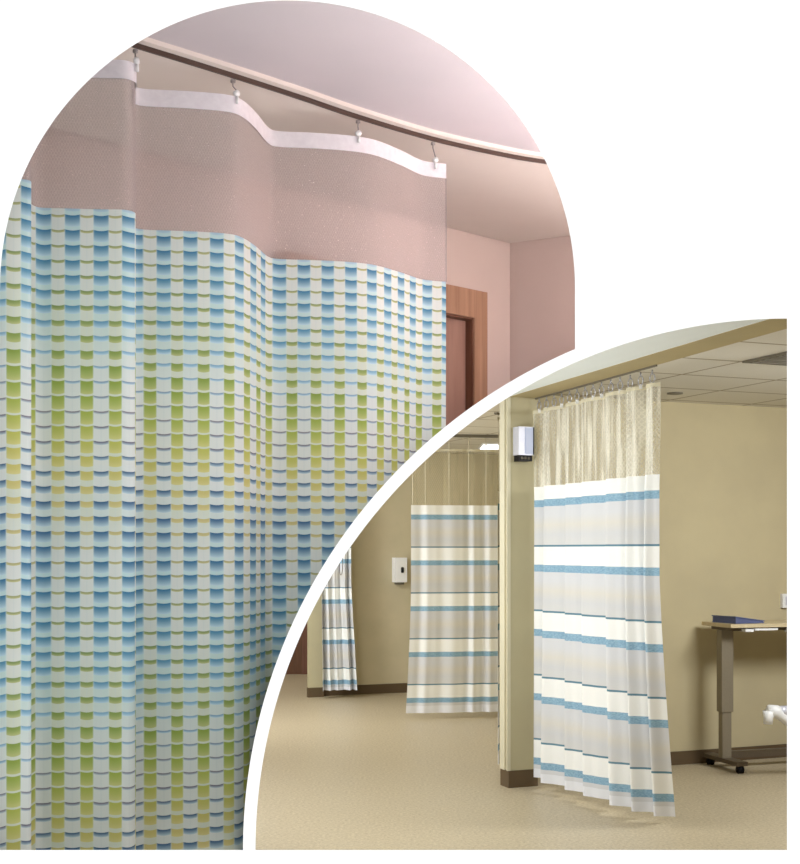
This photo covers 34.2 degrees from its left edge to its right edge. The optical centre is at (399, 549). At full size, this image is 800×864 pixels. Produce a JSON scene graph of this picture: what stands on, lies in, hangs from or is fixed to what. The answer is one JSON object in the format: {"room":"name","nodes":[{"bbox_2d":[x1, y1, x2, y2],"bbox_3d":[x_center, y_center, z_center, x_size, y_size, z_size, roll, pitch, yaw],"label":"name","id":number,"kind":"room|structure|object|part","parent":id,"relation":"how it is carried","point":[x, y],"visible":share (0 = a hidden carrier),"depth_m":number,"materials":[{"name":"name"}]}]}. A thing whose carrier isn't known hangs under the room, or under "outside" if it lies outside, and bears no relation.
{"room":"hospital room","nodes":[
{"label":"hospital room","id":0,"kind":"room"},
{"bbox_2d":[22,127,509,395],"bbox_3d":[-0.679,0.278,3.362,2.939,2.645,0.001,0,0,-44],"label":"wall","id":1,"kind":"structure","parent":0,"point":[475,262],"depth_m":3.82,"materials":[{"name":"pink paint"}]},
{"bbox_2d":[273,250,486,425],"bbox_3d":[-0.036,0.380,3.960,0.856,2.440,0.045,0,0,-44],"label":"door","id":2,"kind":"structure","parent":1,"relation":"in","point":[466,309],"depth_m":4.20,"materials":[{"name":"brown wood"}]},
{"bbox_3d":[-0.303,0.380,3.699,0.110,2.441,0.045,0,0,-44],"label":"frame","id":3,"kind":"part","parent":2,"relation":"part of","materials":[{"name":"wood"}]},
{"bbox_3d":[-0.029,0.429,3.989,0.666,2.343,0.010,0,0,-44],"label":"panel","id":4,"kind":"part","parent":2,"relation":"part of","materials":[{"name":"brown wood"}]},
{"bbox_3d":[0.247,0.380,4.237,0.063,2.441,0.045,0,0,-44],"label":"frame","id":5,"kind":"part","parent":2,"relation":"part of","materials":[{"name":"brown wood"}]},
{"bbox_2d":[50,37,569,242],"bbox_3d":[0.030,-1.040,3.447,4.036,0.010,1.547,0,0,-19],"label":"ceiling","id":6,"kind":"structure","parent":0,"point":[508,200],"depth_m":3.38,"materials":[{"name":"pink paint"}]},
{"bbox_2d":[132,43,546,163],"bbox_3d":[0.366,-1.030,3.115,2.727,0.010,0.629,0,0,-21],"label":"track","id":7,"kind":"object","parent":6,"relation":"attached to","point":[138,46],"visible":0.58,"depth_m":3.01,"materials":[{"name":"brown metal"}]},
{"bbox_2d":[0,49,446,849],"bbox_3d":[-0.383,0.249,2.860,0.166,2.541,1.356,0,0,42],"label":"privacy curtain","id":8,"kind":"object","parent":7,"relation":"hanging from","point":[192,424],"visible":0.91,"depth_m":2.78,"materials":[{"name":"multicoloured fabric"}]},
{"bbox_3d":[-0.385,-0.817,2.861,0.152,0.265,1.345,0,0,41],"label":"net panel","id":9,"kind":"part","parent":8,"relation":"part of","materials":[{"name":"fabric"}]},
{"bbox_2d":[307,594,322,687],"bbox_3d":[-0.921,0.198,14.150,0.170,2.595,0.040,0,0,-22],"label":"wall","id":10,"kind":"structure","parent":0,"point":[314,623],"depth_m":14.13,"materials":[{"name":"beige paint"}]},
{"bbox_2d":[148,1,540,152],"bbox_3d":[0.235,-1.045,3.363,3.930,0.001,2.055,0,0,0],"label":"ceiling","id":11,"kind":"structure","parent":0,"point":[367,60],"depth_m":2.78,"materials":[{"name":"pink paint"}]},
{"bbox_2d":[0,0,799,863],"bbox_3d":[0.000,0.000,2.315,6.400,3.200,0.030,0,0,0],"label":"background","id":12,"kind":"structure","parent":0,"point":[666,132],"depth_m":2.30,"materials":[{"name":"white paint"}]},
{"bbox_2d":[351,453,498,684],"bbox_3d":[0.188,0.250,14.718,2.435,2.700,0.100,0,0,-22],"label":"wall","id":13,"kind":"structure","parent":0,"point":[381,607],"depth_m":14.57,"materials":[{"name":"paint"}]},
{"bbox_2d":[307,683,406,697],"bbox_3d":[0.147,1.548,14.603,2.498,0.105,0.082,0,0,-22],"label":"baseboard","id":14,"kind":"structure","parent":13,"relation":"attached to","point":[396,687],"depth_m":14.41,"materials":[{"name":"brown rubber"}]},
{"bbox_2d":[392,558,406,584],"bbox_3d":[-0.001,0.235,14.524,0.142,0.301,0.118,0,0,-22],"label":"soap dispenser","id":15,"kind":"object","parent":13,"relation":"attached to","point":[399,565],"visible":1,"depth_m":14.49,"materials":[{"name":"white plastic"}]},
{"bbox_2d":[498,417,499,764],"bbox_3d":[0.752,0.292,9.451,0.046,2.505,0.218,0,0,36],"label":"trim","id":16,"kind":"structure","parent":0,"point":[498,417],"depth_m":9.41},
{"bbox_3d":[0.753,-0.693,9.452,0.028,0.535,0.215,0,0,34],"label":"net panel","id":17,"kind":"part","parent":16,"relation":"part of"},
{"bbox_2d":[256,674,786,849],"bbox_3d":[0.750,1.600,12.015,11.500,0.001,13.970,0,0,0],"label":"floor","id":18,"kind":"structure","parent":0,"point":[362,771],"depth_m":8.51,"materials":[{"name":"plastic"}]},
{"bbox_2d":[500,769,537,787],"bbox_3d":[0.809,1.542,8.832,0.222,0.115,0.125,0,0,-22],"label":"baseboard","id":19,"kind":"structure","parent":18,"relation":"on","point":[516,778],"depth_m":8.77,"materials":[{"name":"brown rubber"}]},
{"bbox_2d":[702,620,786,773],"bbox_3d":[2.969,1.066,9.687,1.395,1.067,0.460,0,0,-17],"label":"desk","id":20,"kind":"object","parent":18,"relation":"on","point":[726,755],"visible":0.88,"depth_m":9.47,"materials":[{"name":"laminate"}]},
{"bbox_3d":[2.375,0.882,9.500,0.096,0.596,0.070,0,0,-17],"label":"leg","id":21,"kind":"part","parent":20,"relation":"part of","materials":[{"name":"grey metal"}]},
{"bbox_2d":[712,615,763,623],"bbox_3d":[2.477,0.504,9.528,0.280,0.053,0.250,0,0,-29],"label":"ring binder","id":22,"kind":"object","parent":20,"relation":"on","point":[716,618],"visible":1,"depth_m":9.43,"materials":[{"name":"blue plastic"}]},
{"bbox_3d":[2.966,0.572,9.686,1.300,0.025,0.280,0,0,-17],"label":"frame","id":23,"kind":"part","parent":20,"relation":"part of","materials":[{"name":"grey metal"}]},
{"bbox_3d":[2.595,0.577,9.417,0.270,0.022,0.090,0,0,-17],"label":"control handle","id":24,"kind":"part","parent":20,"relation":"part of","materials":[{"name":"white plastic"}]},
{"bbox_2d":[511,397,536,770],"bbox_3d":[0.809,0.195,8.833,0.210,2.590,0.115,0,0,-22],"label":"column","id":25,"kind":"structure","parent":0,"point":[523,474],"depth_m":8.78,"materials":[{"name":"beige paint"}]},
{"bbox_2d":[500,397,510,770],"bbox_3d":[0.709,0.228,8.792,0.026,2.515,0.123,0,0,-22],"label":"trim","id":26,"kind":"structure","parent":25,"relation":"attached to","point":[505,405],"depth_m":8.74,"materials":[{"name":"beige paint"}]},
{"bbox_2d":[513,426,533,461],"bbox_3d":[0.831,-0.710,8.731,0.115,0.230,0.091,0,0,-22],"label":"dispenser","id":27,"kind":"object","parent":25,"relation":"attached to","point":[523,437],"visible":1,"depth_m":8.69,"materials":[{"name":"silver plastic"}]},
{"bbox_2d":[510,236,574,381],"bbox_3d":[1.286,0.278,3.890,2.084,2.645,0.001,0,0,29],"label":"wall","id":28,"kind":"structure","parent":0,"point":[542,274],"depth_m":4.34,"materials":[{"name":"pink paint"}]},
{"bbox_2d":[434,329,786,454],"bbox_3d":[0.750,-1.100,12.015,11.500,0.001,13.970,0,0,0],"label":"ceiling","id":29,"kind":"structure","parent":0,"point":[720,376],"depth_m":8.59,"materials":[{"name":"tile"}]},
{"bbox_2d":[453,434,499,437],"bbox_3d":[0.508,-1.086,12.358,1.102,0.028,0.033,0,0,-8],"label":"track","id":30,"kind":"object","parent":29,"relation":"attached to","point":[456,435],"visible":0.29,"depth_m":12.38,"materials":[{"name":"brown metal"}]},
{"bbox_2d":[406,438,499,712],"bbox_3d":[0.542,0.238,12.352,0.980,2.614,0.067,0,0,-9],"label":"privacy curtain","id":31,"kind":"object","parent":30,"relation":"hanging from","point":[453,663],"visible":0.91,"depth_m":12.34,"materials":[{"name":"beige fabric"}]},
{"bbox_2d":[478,443,498,449],"bbox_3d":[1.096,-1.090,13.750,0.500,0.018,0.700,0,0,0],"label":"recessed light","id":32,"kind":"object","parent":29,"relation":"in","point":[494,446],"visible":0.28,"depth_m":13.58,"materials":[{"name":"white plastic"}]},
{"bbox_2d":[481,445,498,449],"bbox_3d":[1.096,-1.083,13.750,0.470,0.004,0.670,0,0,0],"label":"diffuser","id":33,"kind":"object","parent":32,"relation":"attached to","point":[495,447],"depth_m":13.71,"materials":[{"name":"white"}]},
{"bbox_2d":[511,319,766,395],"bbox_3d":[0.865,-1.065,6.816,0.899,0.067,3.875,0,0,-17],"label":"ceiling","id":34,"kind":"structure","parent":29,"relation":"attached to","point":[646,346],"depth_m":6.69,"materials":[{"name":"beige paint"}]},
{"bbox_2d":[510,319,786,397],"bbox_3d":[1.398,-1.065,6.982,0.216,0.069,3.875,0,0,-17],"label":"beam","id":35,"kind":"structure","parent":29,"relation":"attached to","point":[768,326],"depth_m":6.85,"materials":[{"name":"beige paint"}]},
{"bbox_2d":[535,365,656,399],"bbox_3d":[1.166,-1.025,8.040,0.012,0.010,1.720,0,0,-18],"label":"track","id":36,"kind":"object","parent":35,"relation":"attached to","point":[652,366],"visible":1,"depth_m":7.89,"materials":[{"name":"grey metal"}]},
{"bbox_2d":[533,370,674,816],"bbox_3d":[1.262,0.258,8.064,0.286,2.555,1.594,0,0,-19],"label":"privacy curtain","id":37,"kind":"object","parent":36,"relation":"hanging from","point":[601,730],"visible":1,"depth_m":7.95,"materials":[{"name":"white fabric"}]},
{"bbox_3d":[1.188,-0.682,8.039,0.105,0.515,1.592,0,0,-19],"label":"net panel","id":38,"kind":"part","parent":37,"relation":"part of","materials":[{"name":"beige fabric"}]},
{"bbox_2d":[667,392,682,394],"bbox_3d":[1.925,-1.094,9.100,0.108,0.012,0.110,0,0,0],"label":"sprinkler","id":39,"kind":"object","parent":29,"relation":"attached to","point":[669,393],"visible":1,"depth_m":9.06,"materials":[{"name":"grey metal"}]},
{"bbox_2d":[742,351,786,365],"bbox_3d":[2.437,-1.091,7.440,0.740,0.014,0.560,0,0,-22],"label":"ceiling vent","id":40,"kind":"object","parent":29,"relation":"in","point":[779,358],"visible":0.73,"depth_m":7.45,"materials":[{"name":"grey metal"}]},
{"bbox_3d":[-0.667,-1.037,13.995,0.476,0.125,0.159,0,0,0],"label":"track","id":41,"kind":"object","parent":29,"relation":"attached to","visible":0},
{"bbox_2d":[322,547,356,690],"bbox_3d":[-0.652,0.275,13.952,0.393,2.470,0.226,0,0,-15],"label":"privacy curtain","id":42,"kind":"object","parent":41,"relation":"hanging from","point":[338,644],"visible":0.54,"depth_m":14.02,"materials":[{"name":"white fabric"}]},
{"bbox_2d":[537,396,786,751],"bbox_3d":[3.189,0.250,10.196,5.197,2.700,0.100,0,0,-22],"label":"wall","id":43,"kind":"structure","parent":0,"point":[722,469],"depth_m":9.81,"materials":[{"name":"beige paint"}]},
{"bbox_2d":[670,744,786,764],"bbox_3d":[3.256,1.550,10.162,5.097,0.100,0.011,0,0,-22],"label":"baseboard","id":44,"kind":"structure","parent":43,"relation":"attached to","point":[692,756],"depth_m":9.75,"materials":[{"name":"brown rubber"}]},
{"bbox_2d":[780,594,786,607],"bbox_3d":[2.998,0.392,10.047,0.120,0.107,0.031,0,0,-22],"label":"wall socket","id":45,"kind":"object","parent":43,"relation":"attached to","point":[783,597],"visible":0.45,"depth_m":10.02,"materials":[{"name":"white plastic"}]},
{"bbox_2d":[762,705,786,725],"bbox_3d":[2.846,1.333,9.050,0.701,0.535,0.340,0,0,0],"label":"medical arm","id":46,"kind":"object","parent":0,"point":[778,712],"visible":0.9,"depth_m":8.93},
{"bbox_3d":[2.537,1.153,8.950,0.084,0.092,0.084,0,0,0],"label":"handle","id":47,"kind":"part","parent":46,"relation":"part of","materials":[{"name":"white plastic"}]},
{"bbox_3d":[-1.625,0.250,16.830,0.950,2.700,0.060,0,0,0],"label":"wall","id":48,"kind":"structure","parent":0,"visible":0},
{"bbox_2d":[286,623,306,673],"bbox_3d":[-1.580,0.510,16.770,0.840,2.180,0.080,0,0,0],"label":"door","id":49,"kind":"structure","parent":48,"relation":"in","point":[298,662],"depth_m":16.75,"materials":[{"name":"brown wood"}]},
{"bbox_3d":[-1.630,0.550,16.775,0.740,2.100,0.050,0,0,0],"label":"panel","id":50,"kind":"part","parent":49,"relation":"part of","materials":[{"name":"brown wood"}]},
{"bbox_3d":[-1.210,0.510,16.770,0.100,2.180,0.080,0,0,0],"label":"frame","id":51,"kind":"part","parent":49,"relation":"part of","materials":[{"name":"brown wood"}]}
]}

